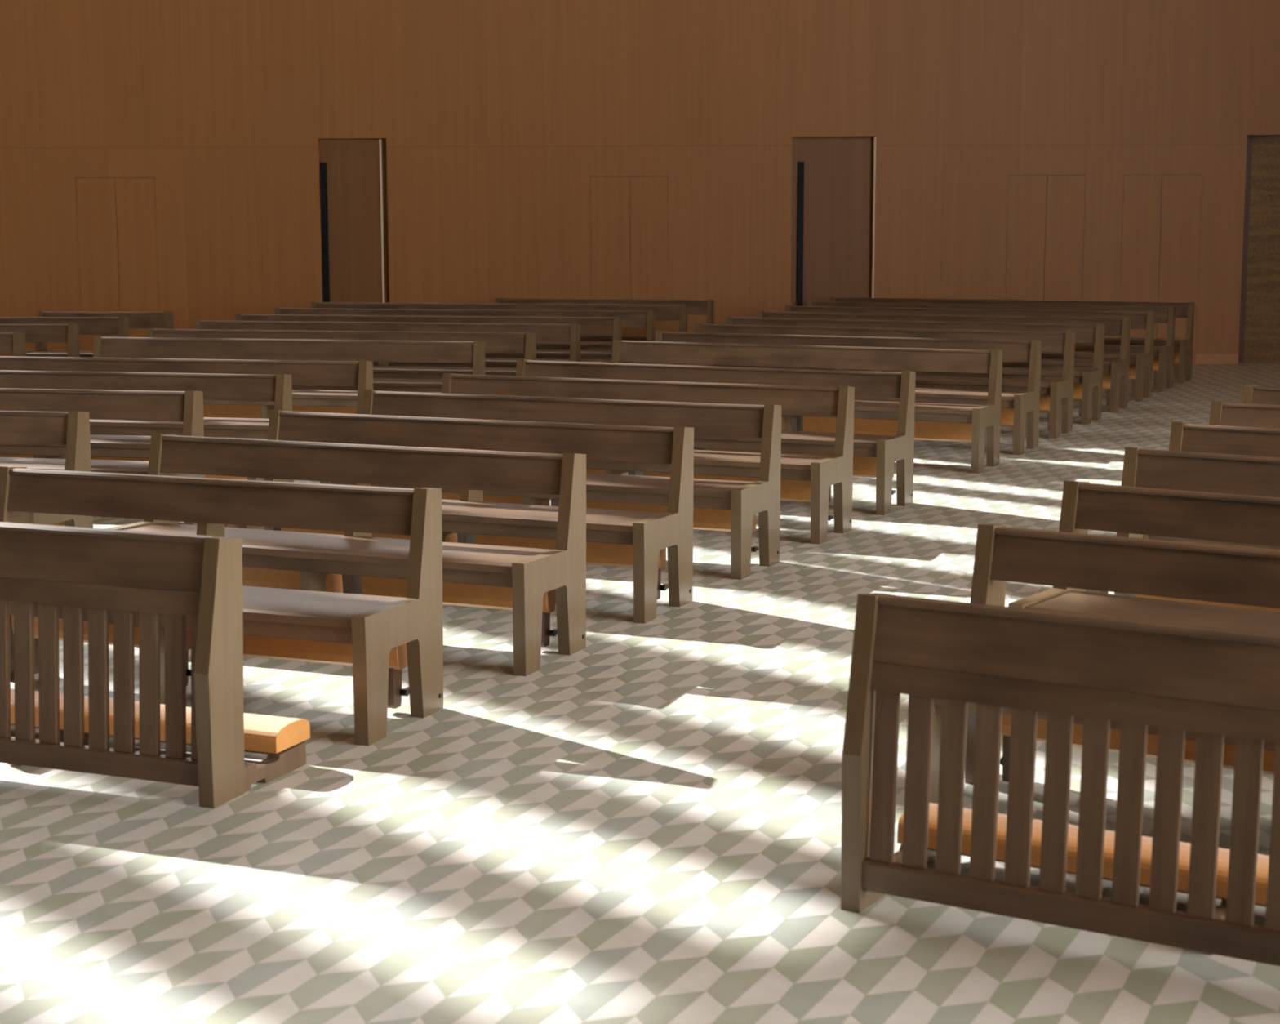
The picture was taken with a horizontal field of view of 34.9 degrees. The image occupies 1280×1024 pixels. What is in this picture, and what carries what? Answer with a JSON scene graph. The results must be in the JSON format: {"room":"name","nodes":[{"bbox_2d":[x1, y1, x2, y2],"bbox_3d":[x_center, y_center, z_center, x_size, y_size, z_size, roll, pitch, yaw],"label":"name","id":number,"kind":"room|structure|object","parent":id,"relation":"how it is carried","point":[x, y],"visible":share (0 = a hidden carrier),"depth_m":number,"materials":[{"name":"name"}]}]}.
{"room":"house of worship","nodes":[
{"label":"house of worship","id":0,"kind":"room"},
{"bbox_2d":[0,361,1279,1023],"bbox_3d":[-5.499,0.533,9.403,37.000,0.001,32.450,0,8,0],"label":"floor","id":1,"kind":"structure","parent":0,"point":[642,824],"depth_m":6.09,"materials":[{"name":"tile"}]},
{"bbox_2d":[0,331,26,356],"bbox_3d":[-6.881,-1.125,17.642,3.008,0.866,0.619,1,9,6],"label":"pew","id":2,"kind":"object","parent":1,"relation":"on","point":[14,342],"visible":0.11,"depth_m":17.62,"materials":[{"name":"wood"}]},
{"bbox_2d":[0,323,79,357],"bbox_3d":[-6.771,-1.316,18.929,3.008,0.866,0.619,1,9,6],"label":"pew","id":3,"kind":"object","parent":1,"relation":"on","point":[68,333],"visible":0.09,"depth_m":18.93,"materials":[{"name":"wood"}]},
{"bbox_2d":[0,410,93,528],"bbox_3d":[-4.271,-0.109,10.758,2.684,0.866,0.619,2,9,13],"label":"pew","id":4,"kind":"object","parent":1,"relation":"on","point":[71,428],"visible":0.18,"depth_m":10.64,"materials":[{"name":"wood"}]},
{"bbox_2d":[0,316,128,337],"bbox_3d":[-6.598,-1.490,20.099,3.008,0.866,0.619,1,9,6],"label":"pew","id":5,"kind":"object","parent":1,"relation":"on","point":[119,326],"visible":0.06,"depth_m":20.11,"materials":[{"name":"wood"}]},
{"bbox_2d":[26,311,173,357],"bbox_3d":[-5.625,-1.640,21.090,1.442,0.866,0.619,1,9,6],"label":"pew","id":6,"kind":"object","parent":1,"relation":"on","point":[164,320],"visible":0.09,"depth_m":21.18,"materials":[{"name":"wood"}]},
{"bbox_2d":[0,387,204,524],"bbox_3d":[-4.020,-0.291,11.974,2.870,0.866,0.619,2,9,13],"label":"pew","id":7,"kind":"object","parent":1,"relation":"on","point":[187,406],"visible":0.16,"depth_m":11.88,"materials":[{"name":"wood"}]},
{"bbox_2d":[0,369,293,482],"bbox_3d":[-3.796,-0.472,13.189,3.056,0.866,0.619,2,9,13],"label":"pew","id":8,"kind":"object","parent":1,"relation":"on","point":[277,388],"visible":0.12,"depth_m":13.10,"materials":[{"name":"wood"}]},
{"bbox_2d":[0,521,310,808],"bbox_3d":[-2.116,0.434,7.069,1.855,0.864,0.598,3,9,22],"label":"pew","id":9,"kind":"object","parent":1,"relation":"on","point":[177,576],"visible":1,"depth_m":6.65,"materials":[{"name":"brown wood"}]},
{"bbox_2d":[0,355,373,438],"bbox_3d":[-3.513,-0.642,14.333,3.242,0.866,0.619,2,9,13],"label":"pew","id":10,"kind":"object","parent":1,"relation":"on","point":[359,374],"visible":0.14,"depth_m":14.21,"materials":[{"name":"wood"}]},
{"bbox_2d":[0,466,443,746],"bbox_3d":[-1.777,0.318,7.839,1.968,0.866,0.619,3,9,21],"label":"pew","id":11,"kind":"object","parent":1,"relation":"on","point":[379,636],"visible":0.51,"depth_m":7.73,"materials":[{"name":"wood"}]},
{"bbox_2d":[93,335,485,418],"bbox_3d":[-2.955,-0.963,16.483,3.374,0.866,0.619,2,9,13],"label":"pew","id":12,"kind":"object","parent":1,"relation":"on","point":[303,349],"visible":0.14,"depth_m":16.55,"materials":[{"name":"wood"}]},
{"bbox_2d":[146,327,536,391],"bbox_3d":[-2.700,-1.133,17.623,3.574,0.866,0.619,2,9,13],"label":"pew","id":13,"kind":"object","parent":1,"relation":"on","point":[495,342],"visible":0.12,"depth_m":17.55,"materials":[{"name":"wood"}]},
{"bbox_2d":[106,433,586,675],"bbox_3d":[-1.356,0.146,8.988,2.188,0.866,0.619,3,9,23],"label":"pew","id":14,"kind":"object","parent":1,"relation":"on","point":[529,582],"visible":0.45,"depth_m":8.84,"materials":[{"name":"wood"}]},
{"bbox_2d":[194,319,580,379],"bbox_3d":[-2.465,-1.332,18.956,3.792,0.866,0.619,2,9,13],"label":"pew","id":15,"kind":"object","parent":1,"relation":"on","point":[545,333],"visible":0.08,"depth_m":18.89,"materials":[{"name":"wood"}]},
{"bbox_2d":[235,313,622,367],"bbox_3d":[-2.199,-1.505,20.116,4.012,0.866,0.619,2,9,13],"label":"pew","id":16,"kind":"object","parent":1,"relation":"on","point":[612,326],"visible":0.11,"depth_m":20.02,"materials":[{"name":"wood"}]},
{"bbox_2d":[224,408,693,623],"bbox_3d":[-0.935,-0.018,10.080,2.348,0.866,0.619,3,9,23],"label":"pew","id":17,"kind":"object","parent":1,"relation":"on","point":[639,540],"visible":0.44,"depth_m":9.89,"materials":[{"name":"wood"}]},
{"bbox_2d":[274,306,654,364],"bbox_3d":[-1.944,-1.686,21.331,4.176,0.866,0.619,2,9,13],"label":"pew","id":18,"kind":"object","parent":1,"relation":"on","point":[630,319],"visible":0.07,"depth_m":21.22,"materials":[{"name":"wood"}]},
{"bbox_2d":[310,301,687,364],"bbox_3d":[-1.680,-1.893,22.719,4.387,0.866,0.619,2,9,13],"label":"pew","id":19,"kind":"object","parent":1,"relation":"on","point":[662,312],"visible":0.07,"depth_m":22.66,"materials":[{"name":"wood"}]},
{"bbox_2d":[320,389,781,579],"bbox_3d":[-0.518,-0.188,11.223,2.533,0.866,0.619,3,9,23],"label":"pew","id":20,"kind":"object","parent":1,"relation":"on","point":[718,504],"visible":0.44,"depth_m":11.00,"materials":[{"name":"wood"}]},
{"bbox_2d":[494,297,714,365],"bbox_3d":[-0.484,-2.048,23.745,2.636,0.866,0.619,2,9,13],"label":"pew","id":21,"kind":"object","parent":1,"relation":"on","point":[695,307],"visible":0.11,"depth_m":23.69,"materials":[{"name":"wood"}]},
{"bbox_2d":[441,372,854,544],"bbox_3d":[-0.095,-0.361,12.378,2.723,0.866,0.619,4,9,24],"label":"pew","id":22,"kind":"object","parent":1,"relation":"on","point":[803,477],"visible":0.32,"depth_m":12.10,"materials":[{"name":"wood"}]},
{"bbox_2d":[515,359,915,515],"bbox_3d":[0.359,-0.532,13.519,2.860,0.866,0.619,4,9,24],"label":"pew","id":23,"kind":"object","parent":1,"relation":"on","point":[874,455],"visible":0.31,"depth_m":13.17,"materials":[{"name":"wood"}]},
{"bbox_2d":[611,339,1002,473],"bbox_3d":[1.143,-0.841,15.584,3.157,0.866,0.619,4,9,24],"label":"pew","id":24,"kind":"object","parent":1,"relation":"on","point":[932,421],"visible":0.44,"depth_m":15.39,"materials":[{"name":"wood"}]},
{"bbox_2d":[653,330,1041,454],"bbox_3d":[1.569,-1.010,16.719,3.339,0.866,0.619,4,9,25],"label":"pew","id":25,"kind":"object","parent":1,"relation":"on","point":[1015,406],"visible":0.34,"depth_m":16.26,"materials":[{"name":"wood"}]},
{"bbox_2d":[690,322,1075,438],"bbox_3d":[2.003,-1.182,17.869,3.500,0.866,0.619,4,9,25],"label":"pew","id":26,"kind":"object","parent":1,"relation":"on","point":[1056,396],"visible":0.35,"depth_m":17.38,"materials":[{"name":"wood"}]},
{"bbox_2d":[706,315,1104,424],"bbox_3d":[2.431,-1.349,18.980,3.649,0.866,0.619,4,9,24],"label":"pew","id":27,"kind":"object","parent":1,"relation":"on","point":[1087,384],"visible":0.39,"depth_m":18.52,"materials":[{"name":"wood"}]},
{"bbox_2d":[756,310,1130,412],"bbox_3d":[2.860,-1.510,20.062,3.784,0.866,0.619,4,9,23],"label":"pew","id":28,"kind":"object","parent":1,"relation":"on","point":[1115,373],"visible":0.38,"depth_m":19.56,"materials":[{"name":"wood"}]},
{"bbox_2d":[785,305,1155,401],"bbox_3d":[3.300,-1.681,21.202,3.948,0.866,0.619,4,9,24],"label":"pew","id":29,"kind":"object","parent":1,"relation":"on","point":[1140,364],"visible":0.3,"depth_m":20.65,"materials":[{"name":"wood"}]},
{"bbox_2d":[807,300,1175,391],"bbox_3d":[3.711,-1.841,22.270,4.106,0.866,0.619,4,9,24],"label":"pew","id":30,"kind":"object","parent":1,"relation":"on","point":[1163,355],"visible":0.36,"depth_m":21.71,"materials":[{"name":"wood"}]},
{"bbox_2d":[830,296,1195,383],"bbox_3d":[4.132,-1.995,23.304,4.232,0.866,0.619,3,9,23],"label":"pew","id":31,"kind":"object","parent":1,"relation":"on","point":[1183,348],"visible":0.3,"depth_m":22.74,"materials":[{"name":"wood"}]},
{"bbox_2d":[840,592,1279,966],"bbox_3d":[1.515,0.692,5.265,1.900,0.864,0.598,5,10,31],"label":"pew","id":32,"kind":"object","parent":1,"relation":"on","point":[1215,683],"visible":1,"depth_m":5.25,"materials":[{"name":"brown wood"}]},
{"bbox_2d":[929,524,1279,804],"bbox_3d":[2.075,0.587,5.955,2.508,0.866,0.619,5,10,32],"label":"pew","id":33,"kind":"object","parent":1,"relation":"on","point":[1217,573],"visible":0.35,"depth_m":6.45,"materials":[{"name":"wood"}]},
{"bbox_2d":[1008,480,1279,634],"bbox_3d":[2.598,0.435,6.966,2.608,0.866,0.619,5,10,33],"label":"pew","id":34,"kind":"object","parent":1,"relation":"on","point":[1086,505],"visible":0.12,"depth_m":7.49,"materials":[{"name":"wood"}]},
{"bbox_2d":[1085,446,1279,612],"bbox_3d":[3.121,0.267,8.091,2.608,0.866,0.619,5,10,31],"label":"pew","id":35,"kind":"object","parent":1,"relation":"on","point":[1228,473],"visible":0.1,"depth_m":8.70,"materials":[{"name":"wood"}]},
{"bbox_2d":[1142,422,1279,550],"bbox_3d":[3.594,0.112,9.128,2.608,0.866,0.619,5,10,32],"label":"pew","id":36,"kind":"object","parent":1,"relation":"on","point":[1184,437],"visible":0.12,"depth_m":9.76,"materials":[{"name":"wood"}]},
{"bbox_2d":[1208,400,1279,428],"bbox_3d":[4.099,-0.052,10.223,2.608,0.866,0.619,5,10,31],"label":"pew","id":37,"kind":"object","parent":1,"relation":"on","point":[1222,413],"visible":0.05,"depth_m":10.91,"materials":[{"name":"wood"}]},
{"bbox_2d":[1241,383,1279,404],"bbox_3d":[4.575,-0.206,11.248,2.608,0.866,0.619,5,10,31],"label":"pew","id":38,"kind":"object","parent":1,"relation":"on","point":[1251,393],"visible":0.07,"depth_m":11.98,"materials":[{"name":"wood"}]},
{"bbox_2d":[0,0,1279,355],"bbox_3d":[-5.515,-5.535,24.733,37.000,7.500,0.560,0,8,0],"label":"wall","id":39,"kind":"structure","parent":0,"point":[496,119],"depth_m":24.58,"materials":[{"name":"brown wood"}]},
{"bbox_2d":[75,177,120,351],"bbox_3d":[-6.608,-2.923,24.863,0.475,2.292,0.049,0,8,0],"label":"door","id":40,"kind":"structure","parent":39,"relation":"in","point":[96,210],"depth_m":24.80,"materials":[{"name":"brown wood"}]},
{"bbox_2d":[115,177,159,337],"bbox_3d":[-6.128,-2.924,24.863,0.475,2.292,0.049,0,8,0],"label":"door","id":41,"kind":"structure","parent":39,"relation":"in","point":[135,206],"depth_m":24.80,"materials":[{"name":"brown wood"}]},
{"bbox_2d":[319,138,389,302],"bbox_3d":[-3.479,-3.167,24.886,0.816,2.760,0.115,0,8,0],"label":"door","id":42,"kind":"structure","parent":39,"relation":"in","point":[353,171],"depth_m":24.82,"materials":[{"name":"brown wood"}]},
{"bbox_2d":[591,176,630,334],"bbox_3d":[-0.360,-2.940,24.863,0.470,2.292,0.049,0,8,0],"label":"door","id":43,"kind":"structure","parent":39,"relation":"in","point":[610,195],"depth_m":24.78,"materials":[{"name":"brown wood"}]},
{"bbox_2d":[630,176,667,334],"bbox_3d":[0.110,-2.941,24.863,0.460,2.292,0.049,0,8,0],"label":"door","id":44,"kind":"structure","parent":39,"relation":"in","point":[648,194],"depth_m":24.78,"materials":[{"name":"brown wood"}]},
{"bbox_2d":[791,137,875,306],"bbox_3d":[2.354,-3.182,24.880,1.012,2.760,0.146,0,8,0],"label":"door","id":45,"kind":"structure","parent":39,"relation":"in","point":[833,178],"depth_m":24.83,"materials":[{"name":"brown wood"}]},
{"bbox_2d":[687,353,1238,364],"bbox_3d":[-5.505,-1.846,24.992,37.000,0.125,0.013,0,8,0],"label":"baseboard","id":46,"kind":"structure","parent":39,"relation":"attached to","point":[1200,358],"depth_m":24.98,"materials":[{"name":"brown wood"}]},
{"bbox_2d":[1005,175,1046,300],"bbox_3d":[4.707,-2.953,24.863,0.465,2.292,0.049,0,8,0],"label":"door","id":47,"kind":"structure","parent":39,"relation":"in","point":[1027,194],"depth_m":24.78,"materials":[{"name":"brown wood"}]},
{"bbox_2d":[1043,175,1085,301],"bbox_3d":[5.177,-2.955,24.863,0.465,2.292,0.049,0,8,0],"label":"door","id":48,"kind":"structure","parent":39,"relation":"in","point":[1065,194],"depth_m":24.78,"materials":[{"name":"brown wood"}]},
{"bbox_2d":[1118,174,1162,338],"bbox_3d":[6.107,-2.957,24.863,0.465,2.292,0.049,0,8,0],"label":"door","id":49,"kind":"structure","parent":39,"relation":"in","point":[1142,193],"depth_m":24.79,"materials":[{"name":"brown wood"}]},
{"bbox_2d":[1156,174,1201,364],"bbox_3d":[6.582,-2.958,24.863,0.475,2.292,0.049,0,8,0],"label":"door","id":50,"kind":"structure","parent":39,"relation":"in","point":[1180,206],"depth_m":24.80,"materials":[{"name":"brown wood"}]},
{"bbox_2d":[1238,135,1279,362],"bbox_3d":[7.971,-3.239,25.115,1.236,2.773,0.130,0,8,0],"label":"door","id":51,"kind":"structure","parent":39,"relation":"in","point":[1260,308],"depth_m":25.12,"materials":[{"name":"brown wood"}]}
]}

